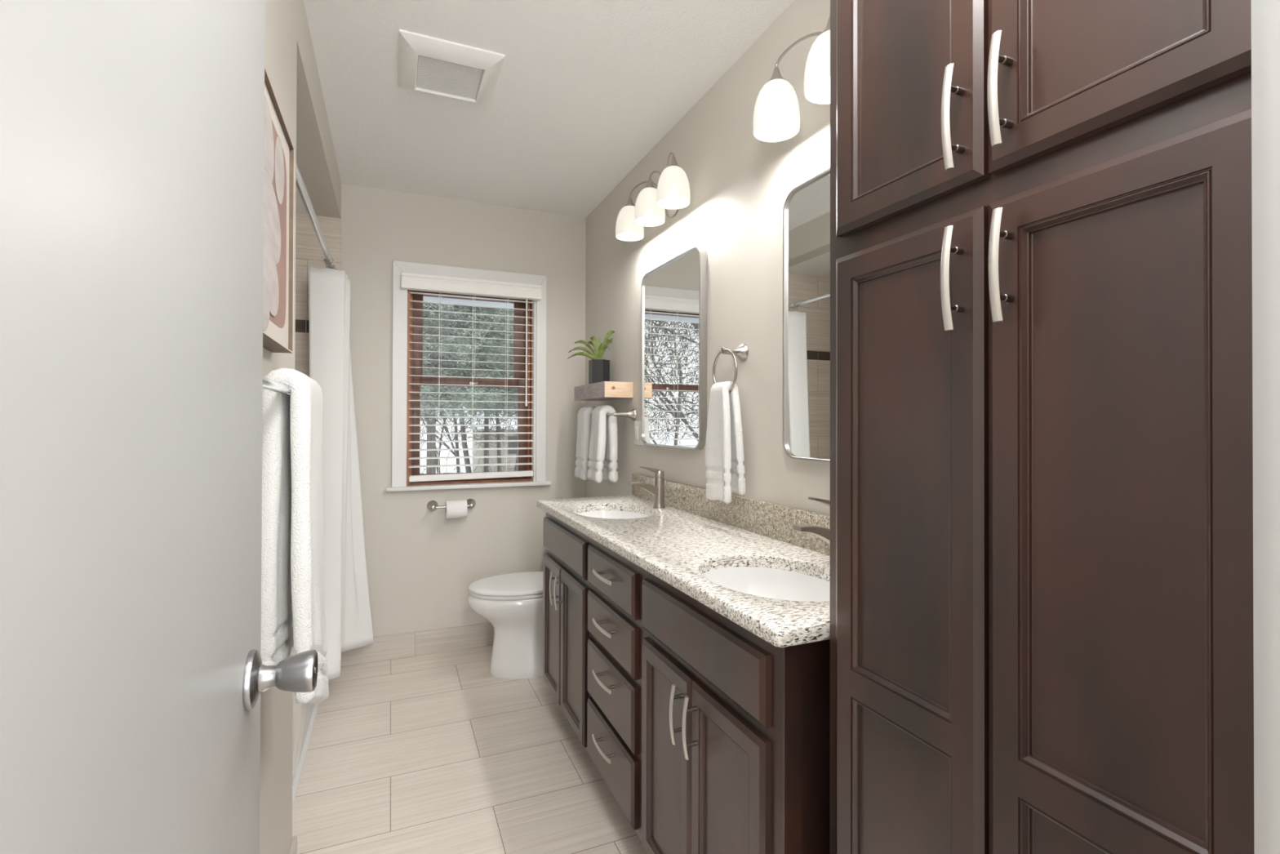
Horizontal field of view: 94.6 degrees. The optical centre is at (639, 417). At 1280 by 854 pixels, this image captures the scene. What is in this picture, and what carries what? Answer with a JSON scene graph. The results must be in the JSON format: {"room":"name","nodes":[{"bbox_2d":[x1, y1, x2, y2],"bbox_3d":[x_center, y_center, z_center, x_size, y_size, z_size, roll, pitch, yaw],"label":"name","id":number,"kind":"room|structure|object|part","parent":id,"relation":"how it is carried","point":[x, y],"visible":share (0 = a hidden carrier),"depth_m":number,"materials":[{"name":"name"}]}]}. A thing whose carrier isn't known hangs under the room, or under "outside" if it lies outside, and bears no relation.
{"room":"bathroom","nodes":[
{"label":"bathroom","id":0,"kind":"room"},
{"bbox_2d":[259,0,341,853],"bbox_3d":[-0.928,0.024,1.449,0.110,2.438,3.273,0,0,-23],"label":"wall","id":1,"kind":"structure","parent":0,"point":[281,15],"depth_m":1.49,"materials":[{"name":"grey paint"}]},
{"bbox_2d":[262,377,290,395],"bbox_3d":[-0.719,-0.051,1.181,0.066,0.050,0.805,0,0,-23],"label":"towel bar","id":2,"kind":"object","parent":1,"relation":"attached to","point":[268,384],"visible":0.02,"depth_m":0.95,"materials":[{"name":"silver metal"}]},
{"bbox_2d":[262,66,294,353],"bbox_3d":[-0.675,-0.364,1.048,0.040,0.446,0.494,0,0,-23],"label":"framed picture","id":3,"kind":"object","parent":1,"relation":"attached to","point":[278,156],"visible":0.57,"depth_m":1.14,"materials":[{"name":"brown wood"}]},
{"bbox_2d":[288,835,297,853],"bbox_3d":[-0.632,1.177,0.824,0.061,0.124,1.621,0,0,-23],"label":"baseboard","id":4,"kind":"structure","parent":1,"relation":"attached to","point":[293,849],"depth_m":1.55,"materials":[{"name":"wood"}]},
{"bbox_2d":[261,368,328,703],"bbox_3d":[-0.687,0.267,1.180,0.114,0.718,0.248,0,0,-23],"label":"bath towel","id":5,"kind":"object","parent":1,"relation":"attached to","point":[293,598],"visible":0.81,"depth_m":1.08,"materials":[{"name":"white fabric"}]},
{"bbox_2d":[296,146,335,269],"bbox_3d":[-1.238,-0.721,2.267,0.052,0.052,1.512,0,0,-23],"label":"curtain rod","id":6,"kind":"object","parent":1,"relation":"attached to","point":[300,185],"visible":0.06,"depth_m":2.07,"materials":[{"name":"silver metal"}]},
{"bbox_2d":[323,257,333,268],"bbox_3d":[-1.415,-0.698,2.684,0.043,0.079,0.009,0,0,-17],"label":"curtain hook","id":7,"kind":"object","parent":6,"relation":"hanging from","point":[331,257],"visible":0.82,"depth_m":2.68,"materials":[{"name":"silver metal"}]},
{"bbox_2d":[340,218,342,270],"bbox_3d":[-1.511,0.123,2.972,0.006,2.255,0.013,0,0,-23],"label":"trim","id":8,"kind":"structure","parent":1,"relation":"attached to","point":[340,219],"depth_m":2.97,"materials":[{"name":"tile"}]},
{"bbox_2d":[296,186,307,214],"bbox_3d":[-1.567,-1.033,2.135,0.763,0.044,1.523,0,0,-23],"label":"ceiling","id":9,"kind":"structure","parent":0,"point":[300,208],"depth_m":2.81,"materials":[{"name":"white paint"}]},
{"bbox_2d":[294,182,586,636],"bbox_3d":[-1.291,0.033,3.154,2.276,2.438,0.170,0,0,-23],"label":"wall","id":10,"kind":"structure","parent":0,"point":[422,564],"depth_m":3.15,"materials":[{"name":"grey paint"}]},
{"bbox_2d":[295,319,309,333],"bbox_3d":[-1.862,-0.452,2.827,0.764,0.066,0.010,0,0,-23],"label":"trim","id":11,"kind":"structure","parent":10,"relation":"attached to","point":[302,326],"depth_m":2.91,"materials":[{"name":"tile"}]},
{"bbox_2d":[341,622,493,666],"bbox_3d":[-0.918,1.191,3.218,1.289,0.124,0.011,0,0,-23],"label":"baseboard","id":12,"kind":"structure","parent":10,"relation":"attached to","point":[464,637],"depth_m":3.11,"materials":[{"name":"tile"}]},
{"bbox_2d":[426,498,475,511],"bbox_3d":[-1.001,0.468,3.149,0.251,0.056,0.080,0,0,-23],"label":"holder","id":13,"kind":"object","parent":10,"relation":"attached to","point":[432,505],"visible":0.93,"depth_m":3.14,"materials":[{"name":"silver metal"}]},
{"bbox_3d":[-1.091,0.467,3.111,0.056,0.056,0.080,0,0,-23],"label":"post","id":14,"kind":"part","parent":13,"relation":"part of","materials":[{"name":"silver metal"}]},
{"bbox_2d":[444,499,467,518],"bbox_3d":[-0.975,0.485,3.130,0.104,0.094,0.094,0,0,-23],"label":"toilet paper roll","id":15,"kind":"object","parent":13,"relation":"on","point":[455,508],"visible":1,"depth_m":3.10,"materials":[{"name":"white paper"}]},
{"bbox_3d":[-0.911,0.468,3.187,0.056,0.056,0.080,0,0,-23],"label":"post","id":16,"kind":"part","parent":13,"relation":"part of","materials":[{"name":"silver metal"}]},
{"bbox_2d":[386,260,551,491],"bbox_3d":[-0.938,-0.216,3.280,0.862,1.194,0.195,0,0,-23],"label":"window","id":17,"kind":"structure","parent":10,"relation":"in","point":[401,396],"depth_m":3.23,"materials":[{"name":"white paint"}]},
{"bbox_3d":[-0.916,0.370,3.221,0.862,0.020,0.075,0,0,-23],"label":"sill","id":18,"kind":"part","parent":17,"relation":"part of","materials":[{"name":"white paint"}]},
{"bbox_3d":[-0.960,-0.454,3.350,0.637,0.535,0.030,0,0,-23],"label":"sash","id":19,"kind":"part","parent":17,"relation":"part of","materials":[{"name":"brown wood"}]},
{"bbox_3d":[-0.948,0.064,3.315,0.637,0.570,0.030,0,0,-23],"label":"sash","id":20,"kind":"part","parent":17,"relation":"part of","materials":[{"name":"brown wood"}]},
{"bbox_2d":[400,271,541,481],"bbox_3d":[-0.909,-0.206,3.211,0.729,1.086,0.105,0,0,-23],"label":"blind","id":21,"kind":"object","parent":17,"relation":"attached to","point":[409,281],"visible":1,"depth_m":3.21,"materials":[{"name":"white plastic"}]},
{"bbox_3d":[-1.075,-0.175,3.169,0.010,0.985,0.053,0,0,-23],"label":"ladder cord","id":22,"kind":"part","parent":21,"relation":"part of","materials":[{"name":"white fabric"}]},
{"bbox_3d":[-0.915,0.318,3.235,0.654,0.038,0.052,0,0,-23],"label":"rail","id":23,"kind":"part","parent":21,"relation":"part of","materials":[{"name":"white"}]},
{"bbox_3d":[-0.913,-0.174,3.237,0.010,0.985,0.053,0,0,-23],"label":"ladder cord","id":24,"kind":"part","parent":21,"relation":"part of","materials":[{"name":"white fabric"}]},
{"bbox_3d":[-0.746,-0.173,3.308,0.010,0.985,0.053,0,0,-23],"label":"ladder cord","id":25,"kind":"part","parent":21,"relation":"part of","materials":[{"name":"white fabric"}]},
{"bbox_3d":[-1.050,-0.853,3.783,7.000,0.042,0.780,0,0,-23],"label":"soffit","id":26,"kind":"structure","parent":10,"relation":"attached to","visible":0},
{"bbox_2d":[422,296,513,307],"bbox_3d":[-1.212,-0.887,4.166,7.000,0.190,0.050,0,0,-23],"label":"gutter","id":27,"kind":"object","parent":26,"relation":"attached to","point":[424,298],"visible":0.02,"depth_m":4.13,"materials":[{"name":"white paint"}]},
{"bbox_2d":[292,644,647,853],"bbox_3d":[-0.637,1.269,1.566,2.056,0.050,3.273,0,0,-23],"label":"floor","id":28,"kind":"structure","parent":0,"point":[437,753],"depth_m":2.08,"materials":[{"name":"tile"}]},
{"bbox_2d":[292,646,319,807],"bbox_3d":[-1.591,1.045,2.109,0.715,0.400,1.509,0,0,-23],"label":"bathtub","id":29,"kind":"object","parent":28,"relation":"on","point":[304,714],"visible":0.04,"depth_m":2.13,"materials":[{"name":"white ceramic"}]},
{"bbox_2d":[466,571,542,679],"bbox_3d":[-0.507,0.865,2.978,0.706,0.775,0.440,0,0,-23],"label":"toilet","id":30,"kind":"object","parent":28,"relation":"on","point":[512,602],"visible":0.38,"depth_m":2.83,"materials":[{"name":"white ceramic"}]},
{"bbox_3d":[-0.593,0.821,2.942,0.505,0.025,0.370,0,0,-23],"label":"lid","id":31,"kind":"part","parent":30,"relation":"part of","materials":[{"name":"white plastic"}]},
{"bbox_3d":[-0.594,0.844,2.942,0.498,0.018,0.364,0,0,-23],"label":"seat","id":32,"kind":"part","parent":30,"relation":"part of","materials":[{"name":"white plastic"}]},
{"bbox_2d":[542,511,830,853],"bbox_3d":[0.089,0.817,1.871,0.481,0.862,1.704,0,0,-23],"label":"bathroom vanity","id":33,"kind":"object","parent":28,"relation":"on","point":[708,735],"visible":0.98,"depth_m":1.33,"materials":[{"name":"brown wood"}]},
{"bbox_3d":[-0.357,0.854,2.421,0.020,0.542,0.284,0,0,-23],"label":"door","id":34,"kind":"part","parent":33,"relation":"part of","materials":[{"name":"brown wood"}]},
{"bbox_3d":[-0.339,0.665,2.311,0.034,0.131,0.012,0,0,-23],"label":"handle","id":35,"kind":"part","parent":33,"relation":"part of","materials":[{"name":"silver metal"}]},
{"bbox_3d":[-0.312,0.665,2.249,0.034,0.131,0.012,0,0,-23],"label":"handle","id":36,"kind":"part","parent":33,"relation":"part of","materials":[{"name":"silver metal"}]},
{"bbox_3d":[-0.243,0.853,2.150,0.020,0.542,0.298,0,0,-23],"label":"door","id":37,"kind":"part","parent":33,"relation":"part of","materials":[{"name":"brown wood"}]},
{"bbox_3d":[-0.111,0.989,1.768,0.034,0.012,0.155,0,0,-23],"label":"handle","id":38,"kind":"part","parent":33,"relation":"part of","materials":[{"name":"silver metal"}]},
{"bbox_3d":[-0.110,0.788,1.769,0.034,0.012,0.155,0,0,-23],"label":"handle","id":39,"kind":"part","parent":33,"relation":"part of","materials":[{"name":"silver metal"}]},
{"bbox_3d":[-0.110,0.628,1.770,0.034,0.012,0.155,0,0,-23],"label":"handle","id":40,"kind":"part","parent":33,"relation":"part of","materials":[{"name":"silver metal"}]},
{"bbox_3d":[-0.110,0.476,1.771,0.034,0.012,0.155,0,0,-23],"label":"handle","id":41,"kind":"part","parent":33,"relation":"part of","materials":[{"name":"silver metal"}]},
{"bbox_3d":[-0.091,1.027,1.789,0.020,0.184,0.407,0,0,-23],"label":"drawer","id":42,"kind":"part","parent":33,"relation":"part of","materials":[{"name":"brown wood"}]},
{"bbox_3d":[-0.091,0.827,1.790,0.020,0.180,0.407,0,0,-23],"label":"drawer","id":43,"kind":"part","parent":33,"relation":"part of","materials":[{"name":"brown wood"}]},
{"bbox_3d":[-0.090,0.644,1.792,0.020,0.139,0.407,0,0,-23],"label":"drawer","id":44,"kind":"part","parent":33,"relation":"part of","materials":[{"name":"brown wood"}]},
{"bbox_3d":[-0.090,0.488,1.792,0.020,0.127,0.407,0,0,-23],"label":"drawer","id":45,"kind":"part","parent":33,"relation":"part of","materials":[{"name":"brown wood"}]},
{"bbox_3d":[0.063,0.849,1.426,0.020,0.542,0.273,0,0,-23],"label":"door","id":46,"kind":"part","parent":33,"relation":"part of","materials":[{"name":"brown wood"}]},
{"bbox_3d":[0.081,0.660,1.317,0.034,0.131,0.012,0,0,-23],"label":"handle","id":47,"kind":"part","parent":33,"relation":"part of","materials":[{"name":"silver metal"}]},
{"bbox_2d":[536,495,830,647],"bbox_3d":[0.103,0.370,1.861,0.470,0.031,1.744,0,0,-23],"label":"countertop","id":48,"kind":"structure","parent":33,"relation":"on","point":[676,546],"depth_m":1.52,"materials":[{"name":"stone"}]},
{"bbox_2d":[577,510,648,519],"bbox_3d":[-0.104,0.452,2.271,0.354,0.143,0.450,0,0,-23],"label":"sink basin","id":49,"kind":"object","parent":48,"relation":"in","point":[615,514],"visible":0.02,"depth_m":2.45,"materials":[{"name":"white ceramic"}]},
{"bbox_2d":[627,466,665,508],"bbox_3d":[0.029,0.273,2.328,0.153,0.168,0.050,0,0,-23],"label":"faucet","id":50,"kind":"object","parent":48,"relation":"on","point":[657,490],"visible":1,"depth_m":2.33,"materials":[{"name":"silver metal"}]},
{"bbox_3d":[0.017,0.287,2.323,0.128,0.069,0.033,0,0,-23],"label":"spout","id":51,"kind":"part","parent":50,"relation":"part of","materials":[{"name":"silver metal"}]},
{"bbox_3d":[0.046,0.213,2.336,0.106,0.048,0.039,0,0,-23],"label":"lever handle","id":52,"kind":"part","parent":50,"relation":"part of","materials":[{"name":"silver metal"}]},
{"bbox_2d":[702,566,830,601],"bbox_3d":[0.297,0.447,1.323,0.354,0.143,0.450,0,0,-23],"label":"sink basin","id":53,"kind":"object","parent":48,"relation":"in","point":[766,582],"visible":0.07,"depth_m":1.49,"materials":[{"name":"white ceramic"}]},
{"bbox_2d":[792,497,830,544],"bbox_3d":[0.429,0.269,1.379,0.153,0.168,0.050,0,0,-23],"label":"faucet","id":54,"kind":"object","parent":48,"relation":"on","point":[824,533],"visible":0.22,"depth_m":1.36,"materials":[{"name":"silver metal"}]},
{"bbox_3d":[0.418,0.282,1.375,0.128,0.069,0.033,0,0,-23],"label":"spout","id":55,"kind":"part","parent":54,"relation":"part of","materials":[{"name":"silver metal"}]},
{"bbox_3d":[0.447,0.208,1.387,0.106,0.048,0.039,0,0,-23],"label":"lever handle","id":56,"kind":"part","parent":54,"relation":"part of","materials":[{"name":"silver metal"}]},
{"bbox_3d":[0.105,0.660,1.259,0.034,0.131,0.012,0,0,-23],"label":"handle","id":57,"kind":"part","parent":33,"relation":"part of","materials":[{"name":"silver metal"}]},
{"bbox_3d":[0.171,0.848,1.171,0.020,0.542,0.276,0,0,-23],"label":"door","id":58,"kind":"part","parent":33,"relation":"part of","materials":[{"name":"brown wood"}]},
{"bbox_2d":[829,0,1253,853],"bbox_3d":[0.580,0.042,0.801,0.417,2.400,0.581,0,0,-23],"label":"linen cabinet","id":59,"kind":"object","parent":28,"relation":"on","point":[1042,642],"visible":1,"depth_m":0.67,"materials":[{"name":"brown wood"}]},
{"bbox_3d":[0.377,0.427,0.852,0.020,1.380,0.264,0,0,-23],"label":"door","id":60,"kind":"part","parent":59,"relation":"part of","materials":[{"name":"brown wood"}]},
{"bbox_3d":[0.380,-0.699,0.859,0.020,0.797,0.264,0,0,-23],"label":"door","id":61,"kind":"part","parent":59,"relation":"part of","materials":[{"name":"brown wood"}]},
{"bbox_3d":[0.395,-0.176,0.748,0.034,0.131,0.012,0,0,-23],"label":"handle","id":62,"kind":"part","parent":59,"relation":"part of","materials":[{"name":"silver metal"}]},
{"bbox_3d":[0.396,-0.379,0.748,0.034,0.131,0.012,0,0,-23],"label":"handle","id":63,"kind":"part","parent":59,"relation":"part of","materials":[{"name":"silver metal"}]},
{"bbox_3d":[0.421,-0.383,0.690,0.034,0.131,0.012,0,0,-23],"label":"handle","id":64,"kind":"part","parent":59,"relation":"part of","materials":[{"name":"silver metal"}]},
{"bbox_3d":[0.421,-0.177,0.688,0.034,0.131,0.012,0,0,-23],"label":"handle","id":65,"kind":"part","parent":59,"relation":"part of","materials":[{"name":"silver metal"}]},
{"bbox_3d":[0.484,-0.701,0.612,0.020,0.797,0.259,0,0,-23],"label":"door","id":66,"kind":"part","parent":59,"relation":"part of","materials":[{"name":"brown wood"}]},
{"bbox_3d":[0.481,0.426,0.605,0.020,1.380,0.259,0,0,-23],"label":"door","id":67,"kind":"part","parent":59,"relation":"part of","materials":[{"name":"brown wood"}]},
{"bbox_2d":[302,0,795,217],"bbox_3d":[-0.279,-1.217,1.730,1.292,0.050,3.273,0,0,-23],"label":"ceiling","id":68,"kind":"structure","parent":0,"point":[585,90],"depth_m":2.13,"materials":[{"name":"white paint"}]},
{"bbox_2d":[398,29,505,105],"bbox_3d":[-0.653,-1.177,2.022,0.322,0.027,0.324,0,0,-23],"label":"exhaust fan","id":69,"kind":"object","parent":68,"relation":"attached to","point":[426,64],"visible":1,"depth_m":1.98,"materials":[{"name":"white plastic"}]},
{"bbox_2d":[416,54,483,99],"bbox_3d":[-0.659,-1.177,2.036,0.206,0.008,0.223,0,0,-23],"label":"vent grille","id":70,"kind":"object","parent":69,"relation":"attached to","point":[436,74],"depth_m":2.03,"materials":[{"name":"white plastic"}]},
{"bbox_2d":[585,0,830,515],"bbox_3d":[0.312,0.031,2.130,0.120,2.438,3.303,0,0,-23],"label":"wall","id":71,"kind":"structure","parent":0,"point":[740,184],"depth_m":1.98,"materials":[{"name":"grey paint"}]},
{"bbox_2d":[573,381,633,400],"bbox_3d":[-0.194,-0.131,2.990,0.144,0.074,0.492,0,0,-23],"label":"floating shelf","id":72,"kind":"object","parent":71,"relation":"attached to","point":[604,390],"visible":1,"depth_m":2.79,"materials":[{"name":"brown wood"}]},
{"bbox_2d":[588,359,609,384],"bbox_3d":[-0.210,-0.233,3.044,0.097,0.128,0.110,0,0,-23],"label":"plant pot","id":73,"kind":"object","parent":72,"relation":"on","point":[598,369],"visible":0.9,"depth_m":3.00,"materials":[{"name":"grey ceramic"}]},
{"bbox_2d":[567,329,614,359],"bbox_3d":[-0.247,-0.360,3.041,0.248,0.176,0.174,0,0,-4],"label":"succulent plant","id":74,"kind":"object","parent":73,"relation":"in","point":[599,348],"visible":0.81,"depth_m":3.02,"materials":[{"name":"green plant"}]},
{"bbox_2d":[577,408,636,420],"bbox_3d":[-0.185,-0.014,3.009,0.112,0.054,0.606,0,0,-23],"label":"towel bar","id":75,"kind":"object","parent":71,"relation":"attached to","point":[632,414],"visible":0.48,"depth_m":2.75,"materials":[{"name":"silver metal"}]},
{"bbox_2d":[574,406,595,479],"bbox_3d":[-0.269,0.129,3.072,0.120,0.376,0.156,0,0,-23],"label":"hand towel","id":76,"kind":"object","parent":75,"relation":"hanging from","point":[584,418],"visible":0.52,"depth_m":3.01,"materials":[{"name":"white fabric"}]},
{"bbox_2d":[586,404,617,483],"bbox_3d":[-0.178,0.124,2.857,0.126,0.370,0.154,0,0,-23],"label":"hand towel","id":77,"kind":"object","parent":75,"relation":"hanging from","point":[603,445],"visible":1,"depth_m":2.80,"materials":[{"name":"white fabric"}]},
{"bbox_3d":[-0.075,-0.015,2.756,0.106,0.054,0.054,0,0,-23],"label":"bar post","id":78,"kind":"part","parent":75,"relation":"part of","materials":[{"name":"silver metal"}]},
{"bbox_2d":[634,421,644,445],"bbox_3d":[-0.004,0.070,2.713,0.009,0.111,0.118,0,0,-23],"label":"wall plate","id":79,"kind":"object","parent":71,"relation":"attached to","point":[637,438],"visible":0.74,"depth_m":2.72,"materials":[{"name":"white plastic"}]},
{"bbox_2d":[615,151,690,240],"bbox_3d":[0.059,-0.889,2.369,0.167,0.210,0.552,0,0,-23],"label":"vanity light","id":80,"kind":"object","parent":71,"relation":"attached to","point":[672,193],"visible":1,"depth_m":2.31,"materials":[{"name":"white glass"}]},
{"bbox_3d":[-0.044,-0.848,2.557,0.124,0.128,0.124,0,0,-23],"label":"lamp shade","id":81,"kind":"part","parent":80,"relation":"part of","materials":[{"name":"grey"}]},
{"bbox_3d":[0.029,-0.938,2.477,0.224,0.112,0.021,0,0,44],"label":"arm","id":82,"kind":"part","parent":80,"relation":"part of","materials":[{"name":"silver metal"}]},
{"bbox_3d":[0.039,-0.849,2.360,0.124,0.128,0.124,0,0,-23],"label":"lamp shade","id":83,"kind":"part","parent":80,"relation":"part of","materials":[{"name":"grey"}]},
{"bbox_3d":[0.078,-0.938,2.377,0.091,0.109,0.008,0,0,-23],"label":"arm","id":84,"kind":"part","parent":80,"relation":"part of","materials":[{"name":"silver metal"}]},
{"bbox_3d":[0.116,-0.939,2.272,0.021,0.112,0.224,0,0,0],"label":"arm","id":85,"kind":"part","parent":80,"relation":"part of","materials":[{"name":"silver metal"}]},
{"bbox_3d":[0.122,-0.850,2.163,0.124,0.128,0.124,0,0,-23],"label":"lamp shade","id":86,"kind":"part","parent":80,"relation":"part of","materials":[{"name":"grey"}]},
{"bbox_2d":[640,245,706,449],"bbox_3d":[0.124,-0.257,2.385,0.029,0.750,0.544,0,0,-23],"label":"wall mirror","id":87,"kind":"object","parent":71,"relation":"attached to","point":[673,321],"visible":1,"depth_m":2.33,"materials":[{"name":"silver metal"}]},
{"bbox_2d":[712,342,748,391],"bbox_3d":[0.299,-0.159,1.903,0.082,0.167,0.146,0,0,-23],"label":"towel ring","id":88,"kind":"object","parent":71,"relation":"attached to","point":[741,352],"visible":0.84,"depth_m":1.89,"materials":[{"name":"silver metal"}]},
{"bbox_2d":[705,381,746,503],"bbox_3d":[0.271,0.075,1.892,0.088,0.382,0.151,0,0,-23],"label":"hand towel","id":89,"kind":"object","parent":88,"relation":"hanging from","point":[725,472],"visible":1,"depth_m":1.85,"materials":[{"name":"white fabric"}]},
{"bbox_3d":[0.299,-0.214,1.903,0.082,0.058,0.058,0,0,-23],"label":"ring post","id":90,"kind":"part","parent":88,"relation":"part of","materials":[{"name":"silver metal"}]},
{"bbox_2d":[631,473,830,555],"bbox_3d":[0.311,0.306,1.949,0.020,0.100,1.744,0,0,-23],"label":"backsplash","id":91,"kind":"structure","parent":71,"relation":"attached to","point":[775,521],"depth_m":1.85,"materials":[{"name":"stone"}]},
{"bbox_2d":[752,13,830,142],"bbox_3d":[0.470,-0.874,1.397,0.167,0.210,0.552,0,0,-23],"label":"vanity light","id":92,"kind":"object","parent":71,"relation":"attached to","point":[776,114],"visible":0.46,"depth_m":1.53,"materials":[{"name":"white glass"}]},
{"bbox_3d":[0.366,-0.832,1.585,0.124,0.128,0.124,0,0,-23],"label":"lamp shade","id":93,"kind":"part","parent":92,"relation":"part of","materials":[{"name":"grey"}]},
{"bbox_3d":[0.439,-0.922,1.505,0.224,0.112,0.021,0,0,44],"label":"arm","id":94,"kind":"part","parent":92,"relation":"part of","materials":[{"name":"silver metal"}]},
{"bbox_3d":[0.450,-0.833,1.388,0.124,0.128,0.124,0,0,-23],"label":"lamp shade","id":95,"kind":"part","parent":92,"relation":"part of","materials":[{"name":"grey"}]},
{"bbox_2d":[782,168,830,462],"bbox_3d":[0.525,-0.262,1.435,0.029,0.750,0.544,0,0,-23],"label":"wall mirror","id":96,"kind":"object","parent":71,"relation":"attached to","point":[806,207],"visible":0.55,"depth_m":1.59,"materials":[{"name":"silver metal"}]},
{"bbox_3d":[0.339,-0.211,0.280,1.512,2.900,0.130,0,0,-23],"label":"wall","id":97,"kind":"structure","parent":0,"visible":0},
{"bbox_2d":[0,0,317,853],"bbox_3d":[-0.354,0.214,0.473,0.108,2.023,0.724,0,0,-23],"label":"door","id":98,"kind":"structure","parent":97,"relation":"in","point":[133,673],"depth_m":0.39,"materials":[{"name":"grey paint"}]},
{"bbox_3d":[-0.436,0.323,0.749,0.043,0.051,0.051,0,0,-23],"label":"door knob","id":99,"kind":"part","parent":98,"relation":"part of","materials":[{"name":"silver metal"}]},
{"bbox_2d":[1251,0,1279,853],"bbox_3d":[0.119,0.177,0.192,0.830,2.120,0.153,0,0,-23],"label":"door frame","id":100,"kind":"structure","parent":97,"relation":"attached to","point":[1265,14],"depth_m":0.39,"materials":[{"name":"grey paint"}]},
{"label":"outside","id":101,"kind":"structure","parent":0,"visible":0},
{"bbox_2d":[419,434,472,474],"bbox_3d":[-18.209,2.052,43.103,120.000,0.300,86.400,0,0,-23],"label":"snow","id":102,"kind":"object","parent":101,"point":[443,453],"depth_m":29.07,"materials":[{"name":"white snow"}]},
{"bbox_2d":[419,312,477,473],"bbox_3d":[-5.453,-0.856,13.437,6.083,7.014,5.555,0,0,43],"label":"bare tree","id":103,"kind":"object","parent":102,"relation":"on","point":[458,470],"visible":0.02,"depth_m":13.83,"materials":[{"name":"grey plant"}]},
{"bbox_2d":[420,405,493,473],"bbox_3d":[-4.942,-1.033,10.385,3.443,5.565,5.851,0,0,3],"label":"bare tree","id":104,"kind":"object","parent":102,"relation":"on","point":[437,460],"visible":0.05,"depth_m":10.35,"materials":[{"name":"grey plant"}]},
{"bbox_2d":[445,363,471,472],"bbox_3d":[-7.660,-2.934,16.752,5.237,9.448,8.492,0,0,20],"label":"bare tree","id":105,"kind":"object","parent":102,"relation":"on","point":[467,461],"visible":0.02,"depth_m":16.85,"materials":[{"name":"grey plant"}]},
{"bbox_2d":[419,451,517,474],"bbox_3d":[-2.491,1.350,9.776,3.617,1.646,3.418,0,0,-23],"label":"brushwood","id":106,"kind":"object","parent":102,"relation":"on","point":[491,469],"visible":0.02,"depth_m":10.50,"materials":[{"name":"grey plant"}]},
{"bbox_2d":[419,340,517,463],"bbox_3d":[-3.080,-0.439,11.695,4.342,2.899,4.037,0,0,-23],"label":"brushwood","id":107,"kind":"object","parent":102,"relation":"on","point":[503,429],"visible":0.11,"depth_m":11.44,"materials":[{"name":"grey plant"}]},
{"bbox_2d":[420,302,517,473],"bbox_3d":[-2.944,-2.066,8.712,5.010,7.594,5.116,0,0,45],"label":"spruce tree","id":108,"kind":"object","parent":102,"relation":"on","point":[428,314],"visible":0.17,"depth_m":7.86,"materials":[{"name":"green plant"}]},
{"bbox_2d":[424,304,513,471],"bbox_3d":[-3.304,-2.300,12.630,3.763,8.108,3.926,0,0,6],"label":"spruce tree","id":109,"kind":"object","parent":102,"relation":"on","point":[486,453],"visible":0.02,"depth_m":12.67,"materials":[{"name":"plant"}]},
{"bbox_2d":[440,305,505,471],"bbox_3d":[-3.494,-1.454,11.719,7.736,6.426,4.688,0,0,8],"label":"bare tree","id":110,"kind":"object","parent":102,"relation":"on","point":[498,437],"visible":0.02,"depth_m":11.80,"materials":[{"name":"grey plant"}]},
{"bbox_2d":[459,322,517,471],"bbox_3d":[-3.027,-1.657,16.562,8.122,6.914,5.773,0,0,-16],"label":"bare tree","id":111,"kind":"object","parent":102,"relation":"on","point":[516,467],"visible":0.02,"depth_m":15.15,"materials":[{"name":"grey plant"}]},
{"bbox_2d":[464,408,517,472],"bbox_3d":[-3.548,0.712,18.037,3.300,2.150,2.600,0,0,-23],"label":"garden shed","id":112,"kind":"object","parent":102,"relation":"on","point":[511,451],"visible":0.16,"depth_m":16.84,"materials":[{"name":"beige"}]},
{"label":"curtain hook","id":113,"kind":"object","parent":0,"visible":0},
{"bbox_2d":[308,266,373,679],"bbox_3d":[-1.434,0.227,2.746,0.228,1.809,0.444,0,0,-4],"label":"shower curtain","id":114,"kind":"object","parent":113,"relation":"hanging from","point":[348,623],"visible":0.85,"depth_m":2.67,"materials":[{"name":"white fabric"}]}
]}

